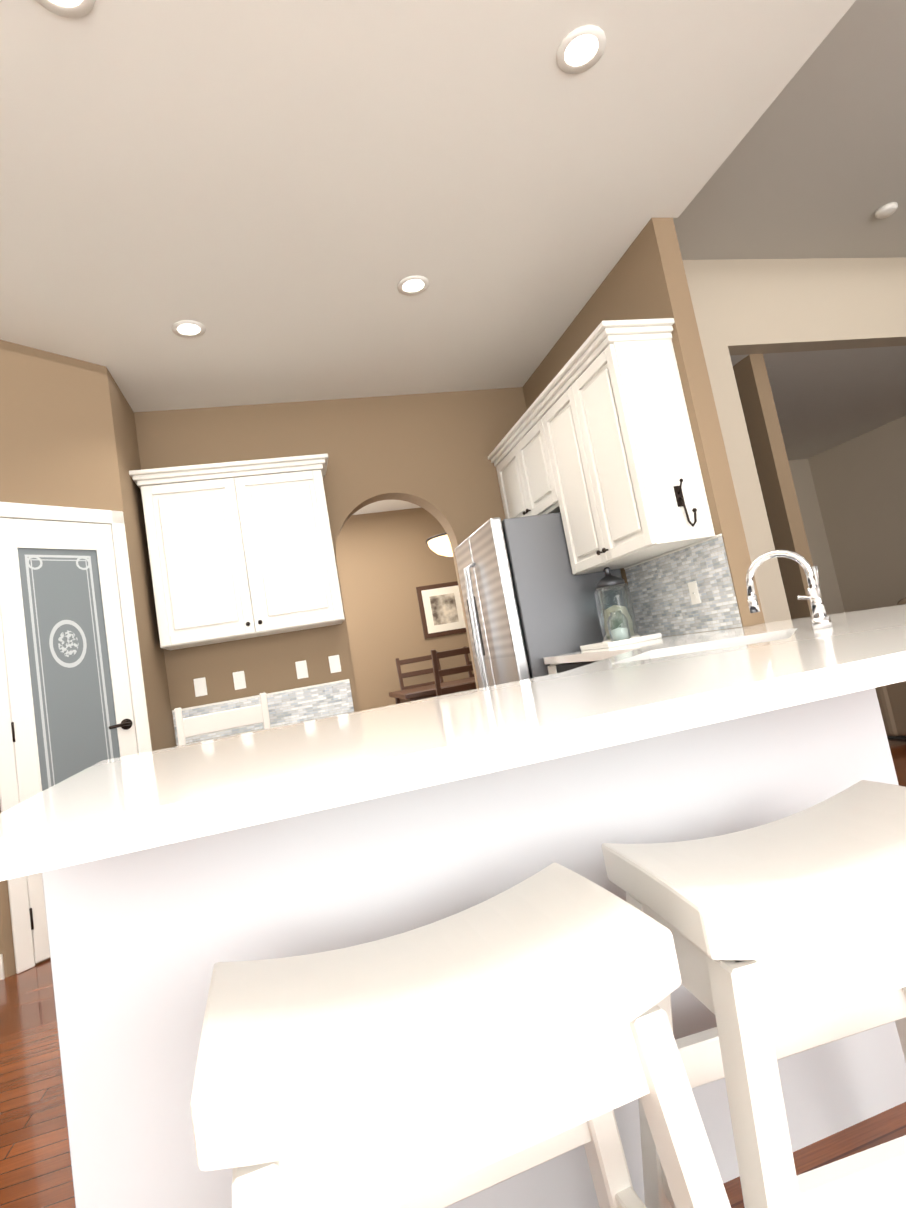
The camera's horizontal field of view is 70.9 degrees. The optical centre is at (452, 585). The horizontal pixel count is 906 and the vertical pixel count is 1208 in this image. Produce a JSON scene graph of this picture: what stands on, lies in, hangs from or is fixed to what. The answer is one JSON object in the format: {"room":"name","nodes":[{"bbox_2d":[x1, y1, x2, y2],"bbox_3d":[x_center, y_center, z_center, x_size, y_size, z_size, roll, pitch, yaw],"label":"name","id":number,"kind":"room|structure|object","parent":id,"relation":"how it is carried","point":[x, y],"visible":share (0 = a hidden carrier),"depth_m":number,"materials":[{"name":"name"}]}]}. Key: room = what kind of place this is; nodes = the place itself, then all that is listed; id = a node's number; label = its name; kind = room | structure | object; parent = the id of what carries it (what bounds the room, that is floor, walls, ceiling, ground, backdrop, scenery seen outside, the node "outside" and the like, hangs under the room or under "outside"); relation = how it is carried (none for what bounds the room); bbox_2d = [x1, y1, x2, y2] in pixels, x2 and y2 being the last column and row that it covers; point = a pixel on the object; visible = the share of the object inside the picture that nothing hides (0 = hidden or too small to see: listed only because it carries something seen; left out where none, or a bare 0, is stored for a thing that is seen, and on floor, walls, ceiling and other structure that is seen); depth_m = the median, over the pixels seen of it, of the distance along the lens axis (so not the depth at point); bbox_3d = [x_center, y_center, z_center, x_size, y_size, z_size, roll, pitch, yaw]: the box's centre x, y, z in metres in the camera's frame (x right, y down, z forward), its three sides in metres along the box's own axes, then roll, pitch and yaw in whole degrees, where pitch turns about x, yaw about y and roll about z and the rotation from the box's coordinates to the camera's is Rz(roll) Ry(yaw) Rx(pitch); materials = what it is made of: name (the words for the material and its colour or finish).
{"room":"kitchen","nodes":[
{"label":"kitchen","id":0,"kind":"room"},
{"bbox_2d":[0,340,175,977],"bbox_3d":[-2.399,0.022,3.421,1.270,3.550,1.110,-8,-6,-15],"label":"wall","id":1,"kind":"structure","parent":0,"point":[68,435],"depth_m":3.42,"materials":[{"name":"brown paint"}]},
{"bbox_2d":[0,954,4,979],"bbox_3d":[-2.242,1.669,2.625,0.680,0.100,0.011,-8,-6,-15],"label":"baseboard","id":2,"kind":"structure","parent":1,"relation":"attached to","point":[2,976],"depth_m":2.70,"materials":[{"name":"white wood"}]},
{"bbox_2d":[0,502,151,973],"bbox_3d":[-1.849,0.628,3.125,0.543,2.110,0.451,-8,-6,-15],"label":"pantry door","id":3,"kind":"structure","parent":1,"relation":"in","point":[68,683],"depth_m":3.13,"materials":[{"name":"white wood"}]},
{"bbox_2d":[134,387,526,745],"bbox_3d":[-0.565,-0.175,4.571,5.700,3.550,0.180,-8,-6,-15],"label":"wall","id":4,"kind":"structure","parent":0,"point":[430,453],"depth_m":4.52,"materials":[{"name":"brown paint"}]},
{"bbox_2d":[193,677,207,696],"bbox_3d":[-1.622,0.650,4.088,0.072,0.115,0.008,-8,-6,-15],"label":"electrical outlet plate","id":5,"kind":"object","parent":4,"relation":"attached to","point":[200,687],"depth_m":4.08,"materials":[{"name":"white plastic"}]},
{"bbox_2d":[129,454,344,649],"bbox_3d":[-1.336,-0.219,4.095,1.199,1.079,0.381,-8,-6,-15],"label":"upper cabinet","id":6,"kind":"object","parent":4,"relation":"attached to","point":[238,550],"visible":1,"depth_m":3.96,"materials":[{"name":"white wood"}]},
{"bbox_2d":[233,671,245,689],"bbox_3d":[-1.393,0.616,4.149,0.072,0.115,0.008,-8,-6,-15],"label":"electrical outlet plate","id":7,"kind":"object","parent":4,"relation":"attached to","point":[238,677],"depth_m":4.15,"materials":[{"name":"white plastic"}]},
{"bbox_2d":[172,679,353,744],"bbox_3d":[-1.222,0.817,4.158,1.123,0.219,0.009,-8,-6,-15],"label":"backsplash","id":8,"kind":"structure","parent":4,"relation":"attached to","point":[308,703],"depth_m":4.20,"materials":[{"name":"tile"}]},
{"bbox_2d":[295,660,307,678],"bbox_3d":[-1.010,0.560,4.251,0.072,0.115,0.008,-8,-6,-15],"label":"electrical outlet plate","id":9,"kind":"object","parent":4,"relation":"attached to","point":[301,666],"depth_m":4.25,"materials":[{"name":"white plastic"}]},
{"bbox_2d":[328,655,340,672],"bbox_3d":[-0.799,0.529,4.307,0.072,0.115,0.008,-8,-6,-15],"label":"electrical outlet plate","id":10,"kind":"object","parent":4,"relation":"attached to","point":[334,661],"depth_m":4.30,"materials":[{"name":"white plastic"}]},
{"bbox_2d":[353,500,420,514],"bbox_3d":[-0.534,-1.417,6.119,4.500,0.800,2.420,-8,-6,-15],"label":"ceiling","id":11,"kind":"structure","parent":0,"point":[384,506],"depth_m":7.04,"materials":[{"name":"white paint"}]},
{"bbox_2d":[426,532,452,556],"bbox_3d":[-0.028,-0.680,6.194,0.554,0.799,0.554,-8,-6,-15],"label":"pendant light","id":12,"kind":"object","parent":11,"relation":"hanging from","point":[439,544],"visible":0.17,"depth_m":6.00,"materials":[{"name":"white glass"}]},
{"bbox_2d":[336,507,473,710],"bbox_3d":[-0.542,0.109,7.223,4.620,3.550,0.150,-8,-6,-15],"label":"wall","id":13,"kind":"structure","parent":0,"point":[388,562],"depth_m":7.10,"materials":[{"name":"brown paint"}]},
{"bbox_2d":[416,581,465,638],"bbox_3d":[-0.103,0.265,7.211,0.550,0.590,0.030,-8,-6,-15],"label":"picture frame","id":14,"kind":"object","parent":13,"relation":"attached to","point":[441,609],"visible":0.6,"depth_m":7.19,"materials":[{"name":"brown wood"}]},
{"bbox_2d":[0,0,855,411],"bbox_3d":[-0.485,-2.112,0.836,4.210,0.580,7.600,-8,-6,-15],"label":"ceiling","id":15,"kind":"structure","parent":0,"point":[280,200],"depth_m":2.55,"materials":[{"name":"white paint"}]},
{"bbox_2d":[36,0,94,17],"bbox_3d":[-1.059,-1.616,1.713,0.168,0.006,0.168,-7,-7,-24],"label":"recessed light","id":16,"kind":"object","parent":15,"relation":"in","point":[65,8],"depth_m":1.77,"materials":[{"name":"white"}]},
{"bbox_2d":[172,320,205,337],"bbox_3d":[-1.411,-1.371,3.400,0.168,0.006,0.168,-5,-8,-42],"label":"recessed light","id":17,"kind":"object","parent":15,"relation":"in","point":[184,328],"depth_m":3.40,"materials":[{"name":"white"}]},
{"bbox_2d":[397,275,428,295],"bbox_3d":[-0.210,-1.586,3.363,0.168,0.006,0.168,-7,-7,-24],"label":"recessed light","id":18,"kind":"object","parent":15,"relation":"in","point":[416,284],"depth_m":3.36,"materials":[{"name":"white"}]},
{"bbox_2d":[556,25,605,73],"bbox_3d":[0.438,-1.830,2.174,0.168,0.006,0.168,-5,-8,-42],"label":"recessed light","id":19,"kind":"object","parent":15,"relation":"in","point":[581,49],"depth_m":2.17,"materials":[{"name":"white"}]},
{"bbox_2d":[0,738,905,1207],"bbox_3d":[3.884,0.746,3.292,13.500,0.060,11.100,-8,-6,-15],"label":"floor","id":20,"kind":"structure","parent":0,"point":[34,1158],"depth_m":1.68,"materials":[{"name":"brown wood"}]},
{"bbox_2d":[174,692,270,745],"bbox_3d":[-1.238,1.137,3.560,0.465,0.997,0.506,-7,-7,-23],"label":"desk chair","id":21,"kind":"object","parent":20,"relation":"on","point":[218,721],"visible":0.1,"depth_m":3.38,"materials":[{"name":"white wood"}]},
{"bbox_2d":[175,712,352,746],"bbox_3d":[-1.073,1.253,3.841,1.125,0.772,0.562,-8,-6,-15],"label":"desk unit","id":22,"kind":"object","parent":20,"relation":"on","point":[263,729],"visible":0.02,"depth_m":4.03,"materials":[{"name":"white wood"}]},
{"bbox_2d":[190,862,730,1207],"bbox_3d":[0.023,0.767,0.731,0.599,0.684,0.429,-8,-6,-15],"label":"stool","id":23,"kind":"object","parent":20,"relation":"on","point":[520,1027],"visible":1,"depth_m":0.66,"materials":[{"name":"white wood"}]},
{"bbox_2d":[42,688,905,1207],"bbox_3d":[0.472,0.710,1.822,2.470,0.872,1.192,-8,-6,-15],"label":"base cabinet","id":24,"kind":"object","parent":20,"relation":"on","point":[142,942],"visible":0.38,"depth_m":1.07,"materials":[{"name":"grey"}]},
{"bbox_2d":[0,612,905,880],"bbox_3d":[0.151,0.239,1.275,1.830,0.040,1.030,-8,-6,-15],"label":"countertop","id":25,"kind":"structure","parent":24,"relation":"on","point":[606,698],"depth_m":0.85,"materials":[{"name":"white stone"}]},
{"bbox_2d":[544,604,905,686],"bbox_3d":[0.926,0.220,2.356,1.430,0.040,2.738,-8,-6,-15],"label":"countertop","id":26,"kind":"structure","parent":24,"relation":"on","point":[887,662],"depth_m":2.33,"materials":[{"name":"white stone"}]},
{"bbox_2d":[580,633,661,650],"bbox_3d":[0.924,0.312,3.529,0.320,0.028,0.340,-8,-6,-15],"label":"tray","id":27,"kind":"object","parent":26,"relation":"on","point":[602,645],"visible":0.96,"depth_m":3.38,"materials":[{"name":"white plastic"}]},
{"bbox_2d":[594,567,639,642],"bbox_3d":[0.913,0.104,3.610,0.210,0.432,0.210,-8,-6,-15],"label":"jar","id":28,"kind":"object","parent":27,"relation":"on","point":[608,581],"visible":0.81,"depth_m":3.56,"materials":[{"name":"clear glass"}]},
{"bbox_2d":[607,611,630,641],"bbox_3d":[0.893,0.222,3.436,0.110,0.172,0.110,-8,-6,-15],"label":"jar","id":29,"kind":"object","parent":27,"relation":"on","point":[618,633],"visible":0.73,"depth_m":3.41,"materials":[{"name":"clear glass"}]},
{"bbox_2d":[746,550,832,629],"bbox_3d":[0.992,0.010,1.845,0.254,0.239,0.184,-8,-6,-15],"label":"faucet","id":30,"kind":"object","parent":26,"relation":"on","point":[820,619],"visible":1,"depth_m":1.79,"materials":[{"name":"silver metal"}]},
{"bbox_2d":[455,512,629,687],"bbox_3d":[0.598,0.484,4.157,0.846,1.770,0.890,-8,-6,-15],"label":"fridge","id":31,"kind":"object","parent":20,"relation":"on","point":[529,600],"visible":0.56,"depth_m":3.78,"materials":[{"name":"grey metal"}]},
{"bbox_2d":[547,663,562,674],"bbox_3d":[1.019,0.758,3.146,0.654,0.872,1.101,-8,-6,-15],"label":"base cabinet","id":32,"kind":"object","parent":20,"relation":"on","point":[552,669],"depth_m":3.58,"materials":[{"name":"white wood"}]},
{"bbox_2d":[556,661,596,672],"bbox_3d":[0.987,0.778,3.255,0.649,0.868,0.620,-8,-6,-15],"label":"dishwasher","id":33,"kind":"object","parent":32,"relation":"in","point":[563,667],"visible":0.12,"depth_m":3.36,"materials":[{"name":"black metal"}]},
{"bbox_2d":[602,780,905,1207],"bbox_3d":[0.564,0.690,0.896,0.579,0.684,0.399,-9,-6,-11],"label":"stool","id":34,"kind":"object","parent":20,"relation":"on","point":[789,935],"visible":0.92,"depth_m":0.78,"materials":[{"name":"white wood"}]},
{"bbox_2d":[887,736,905,739],"bbox_3d":[3.986,0.527,1.800,4.395,0.013,5.360,-8,-6,-15],"label":"floor carpet","id":35,"kind":"object","parent":20,"relation":"on","point":[899,737],"depth_m":4.08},
{"bbox_2d":[875,597,905,735],"bbox_3d":[4.273,0.079,2.370,2.460,0.885,4.370,-8,-6,-15],"label":"sectional sofa","id":36,"kind":"object","parent":35,"relation":"on","point":[892,700],"visible":0.23,"depth_m":3.90,"materials":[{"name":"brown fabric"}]},
{"bbox_3d":[0.397,1.603,5.873,2.907,0.010,2.370,-8,-6,-15],"label":"dining rug","id":37,"kind":"object","parent":20,"relation":"on","visible":0},
{"bbox_2d":[395,651,443,689],"bbox_3d":[-0.245,1.237,6.575,0.465,1.076,0.518,-8,-6,-15],"label":"dining chair","id":38,"kind":"object","parent":37,"relation":"on","point":[401,676],"visible":0.27,"depth_m":6.80,"materials":[{"name":"brown wood"}]},
{"bbox_2d":[389,677,476,703],"bbox_3d":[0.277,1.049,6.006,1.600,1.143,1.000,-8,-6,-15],"label":"dining table","id":39,"kind":"object","parent":37,"relation":"on","point":[414,694],"visible":0.04,"depth_m":5.62,"materials":[{"name":"brown wood"}]},
{"bbox_2d":[431,647,475,695],"bbox_3d":[0.066,1.036,5.231,0.465,1.076,0.518,-8,-6,-19],"label":"dining chair","id":40,"kind":"object","parent":37,"relation":"on","point":[438,674],"visible":0.17,"depth_m":5.02,"materials":[{"name":"brown wood"}]},
{"bbox_2d":[463,646,473,677],"bbox_3d":[0.482,1.131,6.769,0.465,1.076,0.518,-8,-6,-15],"label":"dining chair","id":41,"kind":"object","parent":37,"relation":"on","point":[468,662],"visible":0.08,"depth_m":6.95,"materials":[{"name":"brown wood"}]},
{"bbox_2d":[523,218,764,636],"bbox_3d":[1.026,-0.524,3.941,0.120,3.550,1.880,-8,-6,-15],"label":"wall","id":42,"kind":"structure","parent":0,"point":[645,278],"depth_m":3.12,"materials":[{"name":"brown paint"}]},
{"bbox_2d":[492,410,555,518],"bbox_3d":[0.637,-0.743,4.366,0.340,0.565,0.936,-8,-6,-15],"label":"upper cabinet","id":43,"kind":"object","parent":42,"relation":"attached to","point":[524,473],"depth_m":4.25,"materials":[{"name":"white wood"}]},
{"bbox_2d":[540,330,714,574],"bbox_3d":[0.884,-0.647,3.494,0.340,1.025,0.952,-8,-6,-15],"label":"upper cabinet","id":44,"kind":"object","parent":42,"relation":"attached to","point":[595,447],"depth_m":3.10,"materials":[{"name":"white wood"}]},
{"bbox_2d":[624,534,741,636],"bbox_3d":[1.183,0.040,3.396,0.009,0.444,0.918,-8,-6,-15],"label":"backsplash","id":45,"kind":"structure","parent":42,"relation":"attached to","point":[660,596],"depth_m":3.31,"materials":[{"name":"tile"}]},
{"bbox_2d":[688,581,700,604],"bbox_3d":[1.224,0.036,3.233,0.008,0.115,0.070,-8,-6,-15],"label":"electrical outlet plate","id":46,"kind":"object","parent":45,"relation":"attached to","point":[694,592],"visible":1,"depth_m":3.23,"materials":[{"name":"white plastic"}]},
{"bbox_2d":[733,354,812,618],"bbox_3d":[2.320,-0.648,4.896,0.120,3.550,0.690,-8,-6,-15],"label":"wall","id":47,"kind":"structure","parent":0,"point":[781,503],"depth_m":4.62,"materials":[{"name":"brown paint"}]},
{"bbox_2d":[673,0,905,259],"bbox_3d":[3.601,-2.992,1.611,4.250,0.100,6.910,-8,-6,-15],"label":"ceiling","id":48,"kind":"structure","parent":0,"point":[813,165],"depth_m":3.71,"materials":[{"name":"grey paint"}]},
{"bbox_2d":[875,202,897,218],"bbox_3d":[2.905,-2.510,4.265,0.130,0.037,0.130,-8,-6,-15],"label":"smoke detector","id":49,"kind":"object","parent":48,"relation":"attached to","point":[886,210],"visible":0.98,"depth_m":4.24,"materials":[{"name":"white plastic"}]},
{"bbox_2d":[683,257,905,622],"bbox_3d":[3.089,-0.807,4.671,4.280,3.550,0.150,-8,-6,-15],"label":"wall","id":50,"kind":"structure","parent":0,"point":[750,306],"depth_m":4.57,"materials":[{"name":"beige paint"}]},
{"bbox_2d":[789,458,844,614],"bbox_3d":[3.370,-0.477,8.165,3.510,3.550,0.150,-8,-6,-15],"label":"wall","id":51,"kind":"structure","parent":0,"point":[814,527],"depth_m":8.48,"materials":[{"name":"beige paint"}]},
{"bbox_2d":[730,346,905,460],"bbox_3d":[4.633,-2.199,7.519,9.080,0.750,4.190,-8,-6,-15],"label":"ceiling","id":52,"kind":"structure","parent":0,"point":[824,400],"depth_m":5.97,"materials":[{"name":"white"}]},
{"bbox_2d":[809,416,905,611],"bbox_3d":[5.223,-0.850,7.734,0.080,3.550,1.620,-8,-6,-15],"label":"wall","id":53,"kind":"structure","parent":0,"point":[851,495],"depth_m":7.90,"materials":[{"name":"beige paint"}]}
]}

